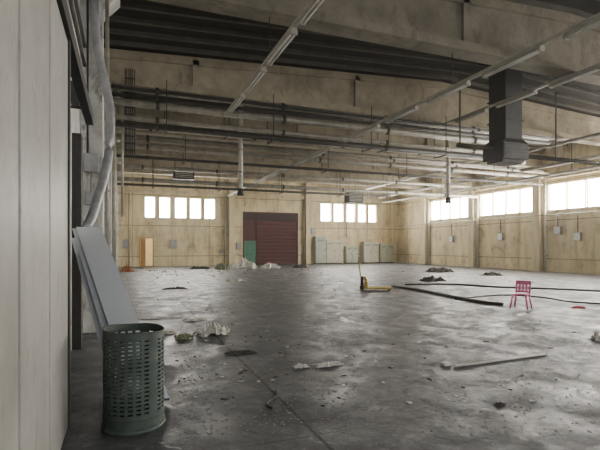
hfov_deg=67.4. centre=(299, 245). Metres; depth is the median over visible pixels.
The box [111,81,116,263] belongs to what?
conduit
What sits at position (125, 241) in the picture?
wall box
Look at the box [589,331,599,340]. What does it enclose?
crumpled paper
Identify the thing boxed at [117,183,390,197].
ceiling pipe
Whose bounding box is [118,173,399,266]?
wall
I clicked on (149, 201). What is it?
window
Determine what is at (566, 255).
wall
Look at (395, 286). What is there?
hose
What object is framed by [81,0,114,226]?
drain pipe
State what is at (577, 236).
wall box
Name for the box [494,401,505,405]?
crumpled cloth
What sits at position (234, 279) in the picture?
crumpled paper
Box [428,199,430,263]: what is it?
downpipe
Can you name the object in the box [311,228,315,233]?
wall box
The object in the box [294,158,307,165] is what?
light fixture
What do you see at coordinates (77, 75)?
door track
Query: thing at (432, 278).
debris heap
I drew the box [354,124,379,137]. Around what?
light fixture
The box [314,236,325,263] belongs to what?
tall cabinet
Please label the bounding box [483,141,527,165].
outlet
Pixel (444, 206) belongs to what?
window
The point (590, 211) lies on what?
pipe
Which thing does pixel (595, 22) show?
light fixture
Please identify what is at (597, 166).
ceiling pipe
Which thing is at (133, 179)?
ceiling pipe
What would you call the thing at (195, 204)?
window
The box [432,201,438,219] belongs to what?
window
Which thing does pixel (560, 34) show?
rail
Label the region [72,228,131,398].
leaning board
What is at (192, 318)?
crumpled paper
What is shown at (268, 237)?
door
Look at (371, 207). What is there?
window
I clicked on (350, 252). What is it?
cabinet
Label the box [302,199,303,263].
pipe
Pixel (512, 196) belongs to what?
window
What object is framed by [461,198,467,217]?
window
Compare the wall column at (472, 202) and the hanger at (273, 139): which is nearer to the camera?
the hanger at (273, 139)
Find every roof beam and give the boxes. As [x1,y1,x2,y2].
[104,48,599,145]
[116,106,543,167]
[116,138,476,177]
[117,158,428,188]
[148,0,599,85]
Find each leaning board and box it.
[71,238,121,398]
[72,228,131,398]
[76,227,169,399]
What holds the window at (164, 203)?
in the wall at (198, 239)
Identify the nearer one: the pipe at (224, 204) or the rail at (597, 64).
the rail at (597, 64)
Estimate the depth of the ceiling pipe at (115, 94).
15.46 m
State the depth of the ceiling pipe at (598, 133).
22.30 m
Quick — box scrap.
[569,305,586,308]
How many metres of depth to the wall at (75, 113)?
6.90 m
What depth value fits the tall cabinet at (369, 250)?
41.81 m
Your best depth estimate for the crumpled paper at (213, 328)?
8.14 m
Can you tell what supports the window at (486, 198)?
in the wall at (566, 255)
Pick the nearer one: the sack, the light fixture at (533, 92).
the light fixture at (533, 92)
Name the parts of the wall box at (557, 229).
lid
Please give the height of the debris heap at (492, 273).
0.246 m
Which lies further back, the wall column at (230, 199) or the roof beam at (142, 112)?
the wall column at (230, 199)
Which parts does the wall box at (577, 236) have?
lid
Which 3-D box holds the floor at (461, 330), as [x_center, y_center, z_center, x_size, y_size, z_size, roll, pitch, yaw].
[5.553,1.700,18.815,26.350,0.200,43.800,0,0,-21]
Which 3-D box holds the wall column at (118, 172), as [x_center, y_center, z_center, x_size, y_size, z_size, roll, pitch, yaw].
[-12.329,-1.700,30.398,0.680,6.600,0.520,0,0,-21]
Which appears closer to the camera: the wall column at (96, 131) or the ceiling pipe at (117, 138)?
the wall column at (96, 131)
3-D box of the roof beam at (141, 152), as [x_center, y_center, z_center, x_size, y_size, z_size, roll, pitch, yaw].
[1.365,-5.850,29.525,25.550,1.700,0.520,0,0,-21]
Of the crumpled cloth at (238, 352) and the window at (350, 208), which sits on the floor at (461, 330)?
the crumpled cloth at (238, 352)
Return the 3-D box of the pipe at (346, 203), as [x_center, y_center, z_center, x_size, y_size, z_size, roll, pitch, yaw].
[4.250,-2.450,41.298,0.160,3.300,0.173,0,0,-21]
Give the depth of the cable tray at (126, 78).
13.71 m
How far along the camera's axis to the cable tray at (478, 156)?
19.01 m
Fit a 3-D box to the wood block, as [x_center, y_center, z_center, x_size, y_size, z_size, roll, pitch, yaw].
[1.960,1.583,6.044,0.110,0.035,0.090,0,0,-21]
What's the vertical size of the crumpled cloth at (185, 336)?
0.085 m
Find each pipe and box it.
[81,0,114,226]
[111,83,549,140]
[112,92,550,144]
[113,97,488,143]
[115,114,482,153]
[115,121,468,157]
[116,127,525,163]
[116,133,543,171]
[116,137,548,173]
[116,142,543,178]
[116,154,543,185]
[117,164,477,188]
[117,176,477,197]
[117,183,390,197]
[128,192,129,266]
[220,196,221,249]
[223,196,225,263]
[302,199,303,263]
[345,203,346,236]
[352,132,599,192]
[376,144,599,198]
[382,143,599,202]
[401,211,599,225]
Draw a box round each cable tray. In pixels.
[116,120,482,158]
[125,68,134,154]
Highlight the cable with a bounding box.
[266,389,278,408]
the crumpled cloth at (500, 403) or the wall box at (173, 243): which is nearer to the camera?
the crumpled cloth at (500, 403)
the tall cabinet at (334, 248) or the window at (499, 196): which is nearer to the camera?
the window at (499, 196)
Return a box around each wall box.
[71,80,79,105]
[84,153,98,172]
[85,191,94,204]
[123,239,127,248]
[170,240,176,248]
[236,242,240,249]
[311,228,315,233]
[449,224,453,241]
[497,219,503,239]
[554,210,561,234]
[573,215,581,240]
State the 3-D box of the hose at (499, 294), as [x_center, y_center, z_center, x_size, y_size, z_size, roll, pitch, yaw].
[7.110,1.582,13.549,4.709,0.036,1.698,0,0,17]
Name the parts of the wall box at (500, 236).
lid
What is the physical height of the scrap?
0.057 m
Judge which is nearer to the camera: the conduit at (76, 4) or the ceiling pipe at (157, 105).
the conduit at (76, 4)
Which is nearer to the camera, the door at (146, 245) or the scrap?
the scrap
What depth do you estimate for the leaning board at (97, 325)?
5.71 m
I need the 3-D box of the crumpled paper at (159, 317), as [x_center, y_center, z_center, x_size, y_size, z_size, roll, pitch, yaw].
[-3.111,1.581,9.999,1.070,0.038,0.253,0,0,-21]
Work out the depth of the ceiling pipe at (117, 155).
22.42 m
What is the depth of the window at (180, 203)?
36.21 m
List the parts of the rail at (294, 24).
hanger rod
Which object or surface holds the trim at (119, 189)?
attached to the wall at (198, 239)
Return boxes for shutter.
[257,221,296,264]
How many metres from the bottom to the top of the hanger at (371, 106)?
1.520 m
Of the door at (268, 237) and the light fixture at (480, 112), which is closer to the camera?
the light fixture at (480, 112)
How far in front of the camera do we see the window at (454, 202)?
36.47 m
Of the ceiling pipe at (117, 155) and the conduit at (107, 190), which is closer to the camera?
the conduit at (107, 190)
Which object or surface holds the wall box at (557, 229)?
attached to the wall at (566, 255)
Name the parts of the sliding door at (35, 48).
door panel, door panel, door panel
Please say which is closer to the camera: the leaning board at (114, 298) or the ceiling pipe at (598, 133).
the leaning board at (114, 298)
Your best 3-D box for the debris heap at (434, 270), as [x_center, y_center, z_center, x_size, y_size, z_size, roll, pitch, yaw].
[8.614,1.434,27.692,2.153,0.325,1.266,0,0,-21]
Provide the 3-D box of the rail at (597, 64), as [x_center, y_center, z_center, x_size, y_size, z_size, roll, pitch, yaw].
[7.044,-4.960,15.210,0.090,0.080,11.200,0,0,-21]
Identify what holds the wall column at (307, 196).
on the floor at (461, 330)
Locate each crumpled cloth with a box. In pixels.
[164,287,187,289]
[173,332,193,339]
[224,350,256,355]
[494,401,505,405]
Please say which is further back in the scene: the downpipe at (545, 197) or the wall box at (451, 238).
the wall box at (451, 238)
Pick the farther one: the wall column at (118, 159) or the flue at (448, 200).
the wall column at (118, 159)
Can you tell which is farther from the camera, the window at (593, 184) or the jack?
the window at (593, 184)
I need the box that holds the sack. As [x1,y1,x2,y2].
[120,264,134,271]
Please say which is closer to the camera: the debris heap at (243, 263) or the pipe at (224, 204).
the debris heap at (243, 263)
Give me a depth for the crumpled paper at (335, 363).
6.02 m
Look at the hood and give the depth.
16.36 m
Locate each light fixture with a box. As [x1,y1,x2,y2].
[228,93,245,113]
[244,66,266,93]
[266,27,297,65]
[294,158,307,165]
[298,0,323,25]
[310,149,326,158]
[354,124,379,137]
[385,105,418,123]
[426,80,470,103]
[454,109,487,122]
[482,45,544,77]
[495,90,537,107]
[548,65,599,87]
[563,17,599,40]
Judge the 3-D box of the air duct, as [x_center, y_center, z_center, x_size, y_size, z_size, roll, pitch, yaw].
[11.734,-4.800,18.317,13.200,3.500,1.030,0,0,-21]
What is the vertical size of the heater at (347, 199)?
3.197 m
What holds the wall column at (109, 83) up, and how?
on the floor at (461, 330)
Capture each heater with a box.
[173,161,193,179]
[344,192,362,202]
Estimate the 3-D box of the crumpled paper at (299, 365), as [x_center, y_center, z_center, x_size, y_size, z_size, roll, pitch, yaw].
[0.015,1.573,5.950,0.222,0.054,0.166,0,0,-21]
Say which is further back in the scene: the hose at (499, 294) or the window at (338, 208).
the window at (338, 208)
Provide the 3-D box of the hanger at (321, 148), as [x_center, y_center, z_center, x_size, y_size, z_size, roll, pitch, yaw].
[1.251,-4.365,22.609,0.060,1.310,0.800,0,0,-21]
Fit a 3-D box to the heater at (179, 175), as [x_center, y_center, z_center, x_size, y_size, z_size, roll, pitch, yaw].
[-7.567,-5.326,29.232,1.300,2.051,0.740,0,0,-21]
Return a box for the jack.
[358,257,391,290]
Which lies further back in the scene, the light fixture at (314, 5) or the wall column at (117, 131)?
the wall column at (117, 131)
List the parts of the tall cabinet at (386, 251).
door, door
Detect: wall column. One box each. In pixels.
[80,0,119,332]
[104,83,120,250]
[111,130,120,253]
[116,157,120,265]
[117,171,120,268]
[228,179,233,264]
[305,183,310,263]
[418,190,428,263]
[464,181,476,266]
[530,168,543,270]
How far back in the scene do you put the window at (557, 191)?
27.89 m
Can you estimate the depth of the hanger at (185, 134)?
19.73 m
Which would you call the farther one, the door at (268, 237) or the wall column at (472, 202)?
the door at (268, 237)
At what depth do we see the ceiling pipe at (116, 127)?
19.33 m
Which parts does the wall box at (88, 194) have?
lid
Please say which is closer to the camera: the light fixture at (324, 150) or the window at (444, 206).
the light fixture at (324, 150)
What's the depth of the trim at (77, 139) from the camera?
6.97 m
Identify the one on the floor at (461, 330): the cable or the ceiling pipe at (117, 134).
the cable
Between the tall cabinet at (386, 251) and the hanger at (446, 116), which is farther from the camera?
the tall cabinet at (386, 251)
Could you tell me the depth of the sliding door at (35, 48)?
2.40 m
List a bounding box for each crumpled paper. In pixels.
[137,316,181,318]
[164,330,176,333]
[180,317,207,321]
[192,321,230,336]
[227,278,245,280]
[292,363,308,368]
[309,361,342,367]
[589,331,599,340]
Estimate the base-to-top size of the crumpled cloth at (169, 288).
0.103 m
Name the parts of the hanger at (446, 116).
rod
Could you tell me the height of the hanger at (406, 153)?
1.310 m
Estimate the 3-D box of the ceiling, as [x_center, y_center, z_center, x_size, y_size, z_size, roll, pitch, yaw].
[5.553,-6.507,18.815,26.150,0.985,43.600,0,0,-21]
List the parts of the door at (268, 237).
panel, post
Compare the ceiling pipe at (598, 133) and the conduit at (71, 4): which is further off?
the ceiling pipe at (598, 133)
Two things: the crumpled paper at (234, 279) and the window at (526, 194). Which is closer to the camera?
the crumpled paper at (234, 279)
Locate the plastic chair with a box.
[510,280,531,309]
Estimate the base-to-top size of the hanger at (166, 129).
1.520 m
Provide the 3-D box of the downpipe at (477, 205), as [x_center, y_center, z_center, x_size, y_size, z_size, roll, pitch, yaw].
[13.326,-1.250,33.720,0.205,5.700,0.200,0,0,-21]
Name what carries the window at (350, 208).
in the wall at (198, 239)
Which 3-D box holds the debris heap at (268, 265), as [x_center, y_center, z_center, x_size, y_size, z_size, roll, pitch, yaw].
[-2.163,1.379,32.434,1.818,0.443,0.969,0,0,-21]
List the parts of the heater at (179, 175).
casing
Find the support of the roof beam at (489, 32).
on the wall column at (96, 131)
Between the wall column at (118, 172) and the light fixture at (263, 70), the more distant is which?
the wall column at (118, 172)
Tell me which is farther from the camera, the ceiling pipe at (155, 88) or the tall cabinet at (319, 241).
the tall cabinet at (319, 241)
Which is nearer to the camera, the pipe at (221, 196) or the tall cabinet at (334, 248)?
the pipe at (221, 196)
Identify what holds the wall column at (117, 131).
on the floor at (461, 330)
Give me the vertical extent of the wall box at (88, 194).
0.250 m
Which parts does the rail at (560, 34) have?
hanger rod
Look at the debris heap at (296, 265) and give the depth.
32.74 m
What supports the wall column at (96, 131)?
on the floor at (461, 330)
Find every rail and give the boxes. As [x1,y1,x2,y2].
[224,0,312,115]
[227,13,599,195]
[409,63,599,137]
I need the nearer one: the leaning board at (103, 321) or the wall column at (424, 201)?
the leaning board at (103, 321)
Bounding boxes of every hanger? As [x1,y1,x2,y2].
[164,80,167,135]
[182,134,185,163]
[266,94,274,144]
[321,148,328,172]
[361,106,371,152]
[398,153,406,177]
[434,116,446,158]
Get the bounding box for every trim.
[72,133,82,349]
[118,188,397,202]
[398,168,599,202]
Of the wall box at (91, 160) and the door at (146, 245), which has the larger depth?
the door at (146, 245)
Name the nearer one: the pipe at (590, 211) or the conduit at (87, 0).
the conduit at (87, 0)
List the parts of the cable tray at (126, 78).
rail, rail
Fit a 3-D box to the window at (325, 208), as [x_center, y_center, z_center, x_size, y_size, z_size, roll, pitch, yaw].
[2.278,-3.040,40.851,1.000,1.600,0.110,0,0,-21]
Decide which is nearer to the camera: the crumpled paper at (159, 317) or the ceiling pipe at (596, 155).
the crumpled paper at (159, 317)
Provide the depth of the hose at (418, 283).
17.26 m
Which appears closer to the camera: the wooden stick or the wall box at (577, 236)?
the wooden stick
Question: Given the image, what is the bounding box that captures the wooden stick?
[454,353,545,366]
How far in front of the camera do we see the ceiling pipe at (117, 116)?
15.31 m
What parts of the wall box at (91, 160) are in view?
lid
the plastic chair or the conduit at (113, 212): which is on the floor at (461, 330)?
the plastic chair
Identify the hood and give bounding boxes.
[484,137,527,145]
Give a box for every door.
[0,0,70,449]
[139,237,153,266]
[243,212,297,264]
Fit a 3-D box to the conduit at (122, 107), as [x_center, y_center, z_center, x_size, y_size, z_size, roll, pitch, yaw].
[-5.490,-2.950,13.858,0.130,4.100,0.088,0,0,-21]
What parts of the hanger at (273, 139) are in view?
rod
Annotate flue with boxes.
[237,105,243,195]
[445,129,450,202]
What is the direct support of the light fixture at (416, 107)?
attached to the rail at (560, 34)
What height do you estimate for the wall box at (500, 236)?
1.500 m
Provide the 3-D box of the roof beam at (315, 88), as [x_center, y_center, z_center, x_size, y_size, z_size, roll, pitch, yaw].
[5.663,-5.850,18.536,25.550,1.700,0.520,0,0,-21]
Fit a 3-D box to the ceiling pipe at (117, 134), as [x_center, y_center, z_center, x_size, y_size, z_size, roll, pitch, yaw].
[3.659,-4.700,23.658,24.750,0.268,0.282,0,0,-21]
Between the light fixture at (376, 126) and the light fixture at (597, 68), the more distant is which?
the light fixture at (376, 126)
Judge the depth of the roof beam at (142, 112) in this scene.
22.55 m
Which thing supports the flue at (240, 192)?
hanging from the ceiling
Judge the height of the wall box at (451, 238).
1.500 m
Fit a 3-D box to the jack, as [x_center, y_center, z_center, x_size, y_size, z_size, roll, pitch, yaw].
[2.710,0.992,16.305,1.226,1.216,0.560,0,0,9]
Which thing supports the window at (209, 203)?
in the wall at (198, 239)
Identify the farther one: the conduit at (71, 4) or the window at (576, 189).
the window at (576, 189)
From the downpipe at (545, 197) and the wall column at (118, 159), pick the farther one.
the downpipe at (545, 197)
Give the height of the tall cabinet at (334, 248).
2.150 m
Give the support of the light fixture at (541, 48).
attached to the rail at (560, 34)
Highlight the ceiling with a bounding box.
[104,0,599,162]
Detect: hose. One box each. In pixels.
[391,285,503,304]
[405,283,599,291]
[455,294,599,303]
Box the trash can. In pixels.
[101,323,165,437]
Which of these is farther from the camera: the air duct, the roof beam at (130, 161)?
the roof beam at (130, 161)
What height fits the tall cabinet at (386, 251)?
1.800 m
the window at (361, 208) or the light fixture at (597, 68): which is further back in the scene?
the window at (361, 208)
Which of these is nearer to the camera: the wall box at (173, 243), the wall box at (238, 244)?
the wall box at (173, 243)
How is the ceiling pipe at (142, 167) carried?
attached to the ceiling pipe at (596, 155)
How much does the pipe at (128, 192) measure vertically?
5.700 m
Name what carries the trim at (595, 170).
attached to the wall at (566, 255)
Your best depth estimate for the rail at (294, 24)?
9.75 m
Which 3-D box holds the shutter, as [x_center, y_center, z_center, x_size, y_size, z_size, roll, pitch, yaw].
[-2.005,-0.310,39.074,3.630,3.820,0.160,0,0,-21]
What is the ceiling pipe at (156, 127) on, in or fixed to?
on the hanger at (273, 139)
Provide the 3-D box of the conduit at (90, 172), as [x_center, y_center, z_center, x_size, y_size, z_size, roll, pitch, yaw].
[-3.836,-1.175,8.271,0.033,0.350,0.033,0,0,1]
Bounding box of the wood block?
[441,362,450,365]
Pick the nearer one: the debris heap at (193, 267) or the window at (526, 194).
the window at (526, 194)
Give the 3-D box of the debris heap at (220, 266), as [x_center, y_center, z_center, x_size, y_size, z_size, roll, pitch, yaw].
[-5.312,1.338,30.640,1.005,0.525,0.840,0,0,-21]
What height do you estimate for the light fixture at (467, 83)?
0.115 m
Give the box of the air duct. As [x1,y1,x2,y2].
[456,68,599,165]
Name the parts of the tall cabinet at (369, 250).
door, door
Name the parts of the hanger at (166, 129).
rod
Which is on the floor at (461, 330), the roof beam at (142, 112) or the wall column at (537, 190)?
the wall column at (537, 190)
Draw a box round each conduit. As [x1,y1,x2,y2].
[68,0,85,66]
[73,0,85,47]
[87,0,88,152]
[90,172,91,190]
[105,0,109,245]
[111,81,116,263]
[119,83,123,216]
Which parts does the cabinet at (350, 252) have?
door, door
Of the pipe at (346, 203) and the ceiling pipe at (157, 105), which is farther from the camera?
the pipe at (346, 203)
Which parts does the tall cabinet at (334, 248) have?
door, door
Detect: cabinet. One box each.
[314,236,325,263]
[326,240,342,263]
[344,246,357,263]
[361,242,378,262]
[378,244,393,262]
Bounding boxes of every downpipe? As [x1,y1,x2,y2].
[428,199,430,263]
[476,191,479,266]
[543,181,547,270]
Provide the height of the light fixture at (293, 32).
0.115 m
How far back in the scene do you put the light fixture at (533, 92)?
14.81 m
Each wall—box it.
[67,0,79,349]
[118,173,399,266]
[400,143,599,274]
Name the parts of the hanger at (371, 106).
rod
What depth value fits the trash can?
3.81 m
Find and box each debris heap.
[190,266,209,268]
[215,263,228,269]
[227,257,257,268]
[260,263,280,268]
[292,264,306,267]
[418,275,445,281]
[425,267,454,272]
[480,271,504,275]
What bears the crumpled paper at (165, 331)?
on the floor at (461, 330)
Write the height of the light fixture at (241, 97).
0.115 m
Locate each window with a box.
[145,197,154,216]
[159,197,169,217]
[175,198,185,217]
[190,199,200,217]
[205,199,214,218]
[321,204,329,220]
[334,204,342,221]
[347,204,353,221]
[358,205,364,221]
[369,205,374,221]
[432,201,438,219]
[441,200,448,218]
[451,198,458,217]
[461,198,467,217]
[482,193,491,215]
[494,192,503,214]
[507,190,517,213]
[521,188,531,212]
[550,183,564,209]
[568,180,584,208]
[588,178,599,206]
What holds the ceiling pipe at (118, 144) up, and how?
hanging from the hanger at (406, 153)
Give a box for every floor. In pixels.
[61,263,599,449]
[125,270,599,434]
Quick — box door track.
[56,0,92,124]

